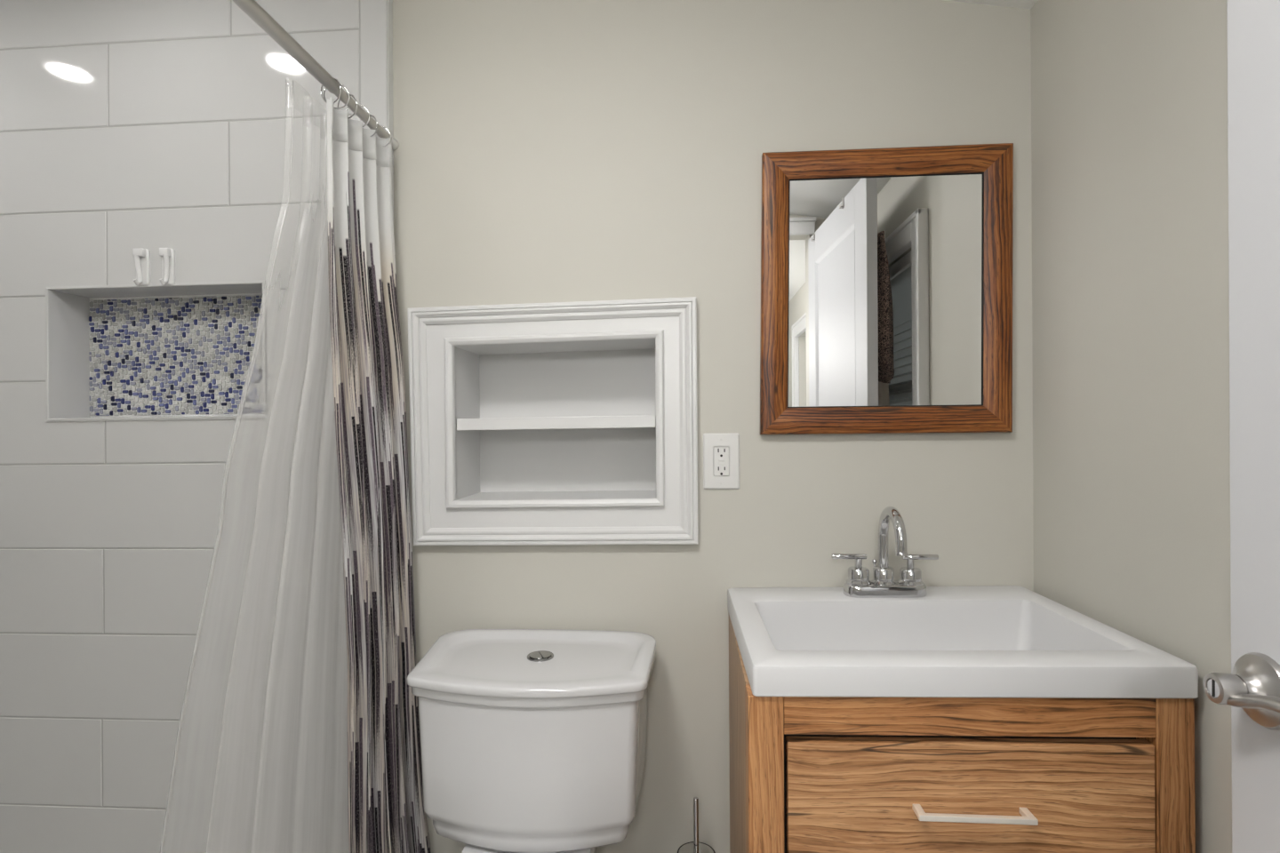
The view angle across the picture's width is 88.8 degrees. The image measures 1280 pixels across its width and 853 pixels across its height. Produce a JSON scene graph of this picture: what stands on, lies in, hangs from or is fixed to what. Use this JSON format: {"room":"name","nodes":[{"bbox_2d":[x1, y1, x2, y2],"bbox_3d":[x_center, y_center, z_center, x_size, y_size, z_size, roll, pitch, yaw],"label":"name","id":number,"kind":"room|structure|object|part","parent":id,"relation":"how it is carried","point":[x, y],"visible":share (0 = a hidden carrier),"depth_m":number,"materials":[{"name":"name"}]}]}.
{"room":"bathroom","nodes":[
{"label":"bathroom","id":0,"kind":"room"},
{"bbox_2d":[0,0,1033,852],"bbox_3d":[-0.457,0.083,1.625,2.858,2.280,0.324,0,0,4],"label":"wall","id":1,"kind":"structure","parent":0,"point":[548,151],"depth_m":1.45,"materials":[{"name":"paint"}]},
{"bbox_2d":[132,248,150,285],"bbox_3d":[-1.147,-0.366,1.495,0.032,0.087,0.028,0,0,4],"label":"hook","id":2,"kind":"object","parent":1,"relation":"attached to","point":[141,257],"visible":1,"depth_m":1.50,"materials":[{"name":"white plastic"}]},
{"bbox_2d":[45,280,266,421],"bbox_3d":[-1.116,-0.172,1.558,0.535,0.318,0.109,0,0,4],"label":"wall niche","id":3,"kind":"object","parent":1,"relation":"attached to","point":[178,350],"visible":0.91,"depth_m":1.61,"materials":[{"name":"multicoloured tile"}]},
{"bbox_2d":[159,248,175,285],"bbox_3d":[-1.085,-0.366,1.491,0.029,0.086,0.028,0,0,4],"label":"hook","id":4,"kind":"object","parent":1,"relation":"attached to","point":[168,255],"visible":1,"depth_m":1.49,"materials":[{"name":"white plastic"}]},
{"bbox_2d":[0,0,387,852],"bbox_3d":[-1.228,0.087,1.516,1.332,2.280,0.001,0,0,4],"label":"tiled wall","id":5,"kind":"structure","parent":1,"relation":"attached to","point":[164,764],"depth_m":1.51,"materials":[{"name":"white tile"}]},
{"bbox_2d":[232,0,399,150],"bbox_3d":[-0.615,-0.644,0.755,0.026,0.026,1.478,0,0,4],"label":"shower rod","id":6,"kind":"object","parent":1,"relation":"attached to","point":[252,8],"visible":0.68,"depth_m":1.13,"materials":[{"name":"silver metal"}]},
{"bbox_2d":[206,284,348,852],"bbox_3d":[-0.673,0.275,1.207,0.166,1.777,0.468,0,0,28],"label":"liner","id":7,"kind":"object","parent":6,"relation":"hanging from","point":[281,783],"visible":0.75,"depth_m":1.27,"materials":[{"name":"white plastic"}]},
{"bbox_2d":[320,77,341,103],"bbox_3d":[-0.581,-0.632,1.229,0.047,0.048,0.008,0,0,13],"label":"curtain ring","id":8,"kind":"object","parent":6,"relation":"hanging from","point":[338,98],"visible":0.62,"depth_m":1.23,"materials":[{"name":"silver metal"}]},
{"bbox_2d":[323,84,349,109],"bbox_3d":[-0.580,-0.633,1.249,0.047,0.048,0.008,0,0,-5],"label":"curtain ring","id":9,"kind":"object","parent":6,"relation":"hanging from","point":[341,85],"visible":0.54,"depth_m":1.25,"materials":[{"name":"silver metal"}]},
{"bbox_2d":[337,94,357,119],"bbox_3d":[-0.577,-0.633,1.289,0.047,0.048,0.008,0,0,13],"label":"curtain ring","id":10,"kind":"object","parent":6,"relation":"hanging from","point":[353,115],"visible":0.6,"depth_m":1.28,"materials":[{"name":"silver metal"}]},
{"bbox_2d":[346,104,369,127],"bbox_3d":[-0.574,-0.633,1.329,0.047,0.048,0.008,0,0,-5],"label":"curtain ring","id":11,"kind":"object","parent":6,"relation":"hanging from","point":[363,106],"visible":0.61,"depth_m":1.33,"materials":[{"name":"silver metal"}]},
{"bbox_2d":[360,114,377,136],"bbox_3d":[-0.571,-0.633,1.373,0.047,0.048,0.008,0,0,13],"label":"curtain ring","id":12,"kind":"object","parent":6,"relation":"hanging from","point":[370,115],"visible":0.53,"depth_m":1.37,"materials":[{"name":"silver metal"}]},
{"bbox_2d":[326,97,430,852],"bbox_3d":[-0.522,0.266,1.317,0.125,1.795,0.238,0,0,4],"label":"shower curtain","id":13,"kind":"object","parent":6,"relation":"hanging from","point":[387,814],"visible":0.99,"depth_m":1.32,"materials":[{"name":"fabric"}]},
{"bbox_2d":[369,125,391,147],"bbox_3d":[-0.568,-0.633,1.423,0.047,0.048,0.008,0,0,-5],"label":"curtain ring","id":14,"kind":"object","parent":6,"relation":"hanging from","point":[384,127],"visible":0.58,"depth_m":1.43,"materials":[{"name":"silver metal"}]},
{"bbox_2d":[387,0,393,221],"bbox_3d":[-0.561,0.084,1.482,0.003,2.278,0.022,0,0,4],"label":"trim","id":15,"kind":"structure","parent":1,"relation":"attached to","point":[389,2],"depth_m":1.48,"materials":[{"name":"white paint"}]},
{"bbox_2d":[407,296,697,545],"bbox_3d":[-0.191,-0.007,1.543,0.649,0.547,0.198,0,0,4],"label":"wall shelf unit","id":16,"kind":"object","parent":1,"relation":"attached to","point":[552,423],"visible":1,"depth_m":1.47,"materials":[{"name":"white paint"}]},
{"bbox_3d":[-0.185,-0.008,1.554,0.452,0.031,0.173,0,0,4],"label":"shelf","id":17,"kind":"part","parent":16,"relation":"part of","materials":[{"name":"white paint"}]},
{"bbox_2d":[703,432,739,489],"bbox_3d":[0.179,0.076,1.436,0.080,0.123,0.008,0,0,4],"label":"wall outlet","id":18,"kind":"object","parent":1,"relation":"attached to","point":[721,452],"visible":1,"depth_m":1.43,"materials":[{"name":"white plastic"}]},
{"bbox_2d":[713,447,729,476],"bbox_3d":[0.179,0.076,1.436,0.034,0.064,0.005,0,0,4],"label":"receptacle","id":19,"kind":"object","parent":18,"relation":"attached to","point":[721,454],"depth_m":1.43,"materials":[{"name":"white plastic"}]},
{"bbox_2d":[760,143,1013,434],"bbox_3d":[0.525,-0.290,1.404,0.531,0.612,0.024,0,0,4],"label":"wall mirror","id":20,"kind":"object","parent":1,"relation":"attached to","point":[886,274],"visible":1,"depth_m":1.40,"materials":[{"name":"brown wood"}]},
{"bbox_2d":[788,174,982,407],"bbox_3d":[0.525,-0.290,1.408,0.420,0.503,0.004,0,0,4],"label":"mirror glass","id":21,"kind":"object","parent":20,"relation":"on","point":[885,270],"depth_m":1.41,"materials":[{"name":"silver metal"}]},
{"bbox_3d":[0.524,-0.014,1.404,0.525,0.060,0.024,0,0,4],"label":"frame rail","id":22,"kind":"part","parent":20,"relation":"part of","materials":[{"name":"wood"}]},
{"bbox_3d":[0.527,-0.566,1.403,0.522,0.060,0.024,0,0,4],"label":"frame rail","id":23,"kind":"part","parent":20,"relation":"part of","materials":[{"name":"wood"}]},
{"bbox_2d":[944,0,1038,9],"bbox_3d":[-0.691,-1.009,-0.739,2.978,0.294,5.070,0,0,4],"label":"ceiling","id":24,"kind":"structure","parent":0,"point":[1014,4],"depth_m":1.39,"materials":[{"name":"paint"}]},
{"bbox_2d":[1030,0,1231,852],"bbox_3d":[0.735,0.163,-0.929,0.120,2.105,4.650,0,0,4],"label":"wall","id":25,"kind":"structure","parent":0,"point":[1130,157],"depth_m":1.07,"materials":[{"name":"paint"}]},
{"bbox_3d":[-0.677,1.274,-0.738,2.978,0.100,5.070,0,0,4],"label":"floor","id":26,"kind":"structure","parent":0,"visible":0},
{"bbox_2d":[407,629,655,852],"bbox_3d":[-0.218,0.836,1.089,0.468,0.772,0.736,0,0,4],"label":"toilet","id":27,"kind":"object","parent":26,"relation":"on","point":[532,740],"visible":1,"depth_m":1.19,"materials":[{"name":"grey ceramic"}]},
{"bbox_3d":[-0.205,0.475,1.305,0.468,0.051,0.303,0,0,4],"label":"tank lid","id":28,"kind":"part","parent":27,"relation":"part of","materials":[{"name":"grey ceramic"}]},
{"bbox_3d":[-0.204,0.637,1.305,0.433,0.283,0.278,0,0,4],"label":"tank","id":29,"kind":"part","parent":27,"relation":"part of","materials":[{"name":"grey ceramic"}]},
{"bbox_2d":[677,841,715,852],"bbox_3d":[0.119,1.056,1.365,0.090,0.326,0.090,0,0,4],"label":"brush holder","id":30,"kind":"object","parent":26,"relation":"on","point":[686,848],"visible":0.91,"depth_m":1.40,"materials":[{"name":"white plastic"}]},
{"bbox_2d":[693,797,698,852],"bbox_3d":[0.118,0.968,1.365,0.056,0.383,0.056,0,0,4],"label":"toilet brush","id":31,"kind":"object","parent":30,"relation":"in","point":[695,799],"visible":1,"depth_m":1.36,"materials":[{"name":"silver metal"}]},
{"bbox_2d":[728,615,1195,852],"bbox_3d":[0.493,0.803,1.169,0.631,0.829,0.492,0,0,4],"label":"vanity cabinet","id":32,"kind":"object","parent":26,"relation":"on","point":[808,774],"visible":0.77,"depth_m":0.95,"materials":[{"name":"brown wood"}]},
{"bbox_3d":[0.191,0.781,1.227,0.017,0.756,0.417,0,0,4],"label":"panel","id":33,"kind":"part","parent":32,"relation":"part of","materials":[{"name":"brown wood"}]},
{"bbox_3d":[0.191,0.810,0.995,0.052,0.818,0.045,0,0,4],"label":"corner post","id":34,"kind":"part","parent":32,"relation":"part of","materials":[{"name":"brown wood"}]},
{"bbox_3d":[0.482,0.780,1.000,0.567,0.674,0.004,0,0,4],"label":"dust panel","id":35,"kind":"part","parent":32,"relation":"part of","materials":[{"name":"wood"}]},
{"bbox_2d":[727,585,1198,698],"bbox_3d":[0.492,0.421,1.181,0.635,0.160,0.471,0,0,4],"label":"vanity sink","id":36,"kind":"object","parent":32,"relation":"in","point":[982,641],"visible":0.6,"depth_m":1.07,"materials":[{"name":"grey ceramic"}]},
{"bbox_2d":[831,506,938,598],"bbox_3d":[0.496,0.253,1.337,0.169,0.189,0.166,0,0,-44],"label":"sink faucet","id":37,"kind":"object","parent":36,"relation":"on","point":[858,584],"visible":1,"depth_m":1.33,"materials":[{"name":"silver metal"}]},
{"bbox_3d":[0.432,0.269,1.351,0.070,0.012,0.011,0,0,1],"label":"lever","id":38,"kind":"part","parent":37,"relation":"part of","materials":[{"name":"silver metal"}]},
{"bbox_3d":[0.452,0.299,1.352,0.051,0.052,0.051,0,0,4],"label":"handle","id":39,"kind":"part","parent":37,"relation":"part of","materials":[{"name":"silver metal"}]},
{"bbox_3d":[0.492,0.302,1.369,0.010,0.049,0.010,0,0,4],"label":"lift rod","id":40,"kind":"part","parent":37,"relation":"part of","materials":[{"name":"silver metal"}]},
{"bbox_3d":[0.504,0.334,1.348,0.166,0.027,0.060,0,0,4],"label":"plate","id":41,"kind":"part","parent":37,"relation":"part of","materials":[{"name":"silver metal"}]},
{"bbox_3d":[0.498,0.241,1.298,0.049,0.166,0.150,0,0,4],"label":"spout","id":42,"kind":"part","parent":37,"relation":"part of","materials":[{"name":"silver metal"}]},
{"bbox_3d":[0.556,0.298,1.344,0.051,0.052,0.051,0,0,4],"label":"handle","id":43,"kind":"part","parent":37,"relation":"part of","materials":[{"name":"silver metal"}]},
{"bbox_3d":[0.575,0.268,1.341,0.070,0.012,0.011,0,0,7],"label":"lever","id":44,"kind":"part","parent":37,"relation":"part of","materials":[{"name":"silver metal"}]},
{"bbox_3d":[0.477,0.423,0.968,0.526,0.068,0.029,0,0,4],"label":"rail","id":45,"kind":"part","parent":32,"relation":"part of","materials":[{"name":"brown wood"}]},
{"bbox_3d":[0.480,0.608,0.964,0.519,0.298,0.021,0,0,4],"label":"drawer","id":46,"kind":"part","parent":32,"relation":"part of","materials":[{"name":"brown wood"}]},
{"bbox_3d":[0.479,0.557,0.938,0.163,0.008,0.030,0,0,4],"label":"drawer pull","id":47,"kind":"part","parent":32,"relation":"part of","materials":[{"name":"white metal"}]},
{"bbox_3d":[0.768,0.801,0.954,0.052,0.829,0.045,0,0,4],"label":"corner post","id":48,"kind":"part","parent":32,"relation":"part of","materials":[{"name":"brown wood"}]},
{"bbox_3d":[-0.635,0.084,-0.040,2.738,2.280,0.110,0,0,4],"label":"wall","id":49,"kind":"structure","parent":0,"visible":0},
{"bbox_2d":[1203,0,1279,852],"bbox_3d":[0.610,0.195,0.314,0.114,2.018,0.771,0,0,4],"label":"door","id":50,"kind":"structure","parent":49,"relation":"in","point":[1252,690],"depth_m":0.66,"materials":[{"name":"white paint"}]},
{"bbox_3d":[0.594,0.264,0.608,0.032,0.030,0.134,0,0,-2],"label":"lever","id":51,"kind":"part","parent":50,"relation":"part of","materials":[{"name":"silver metal"}]},
{"bbox_3d":[0.612,0.264,0.656,0.028,0.072,0.072,0,0,7],"label":"handle","id":52,"kind":"part","parent":50,"relation":"part of","materials":[{"name":"silver metal"}]}
]}

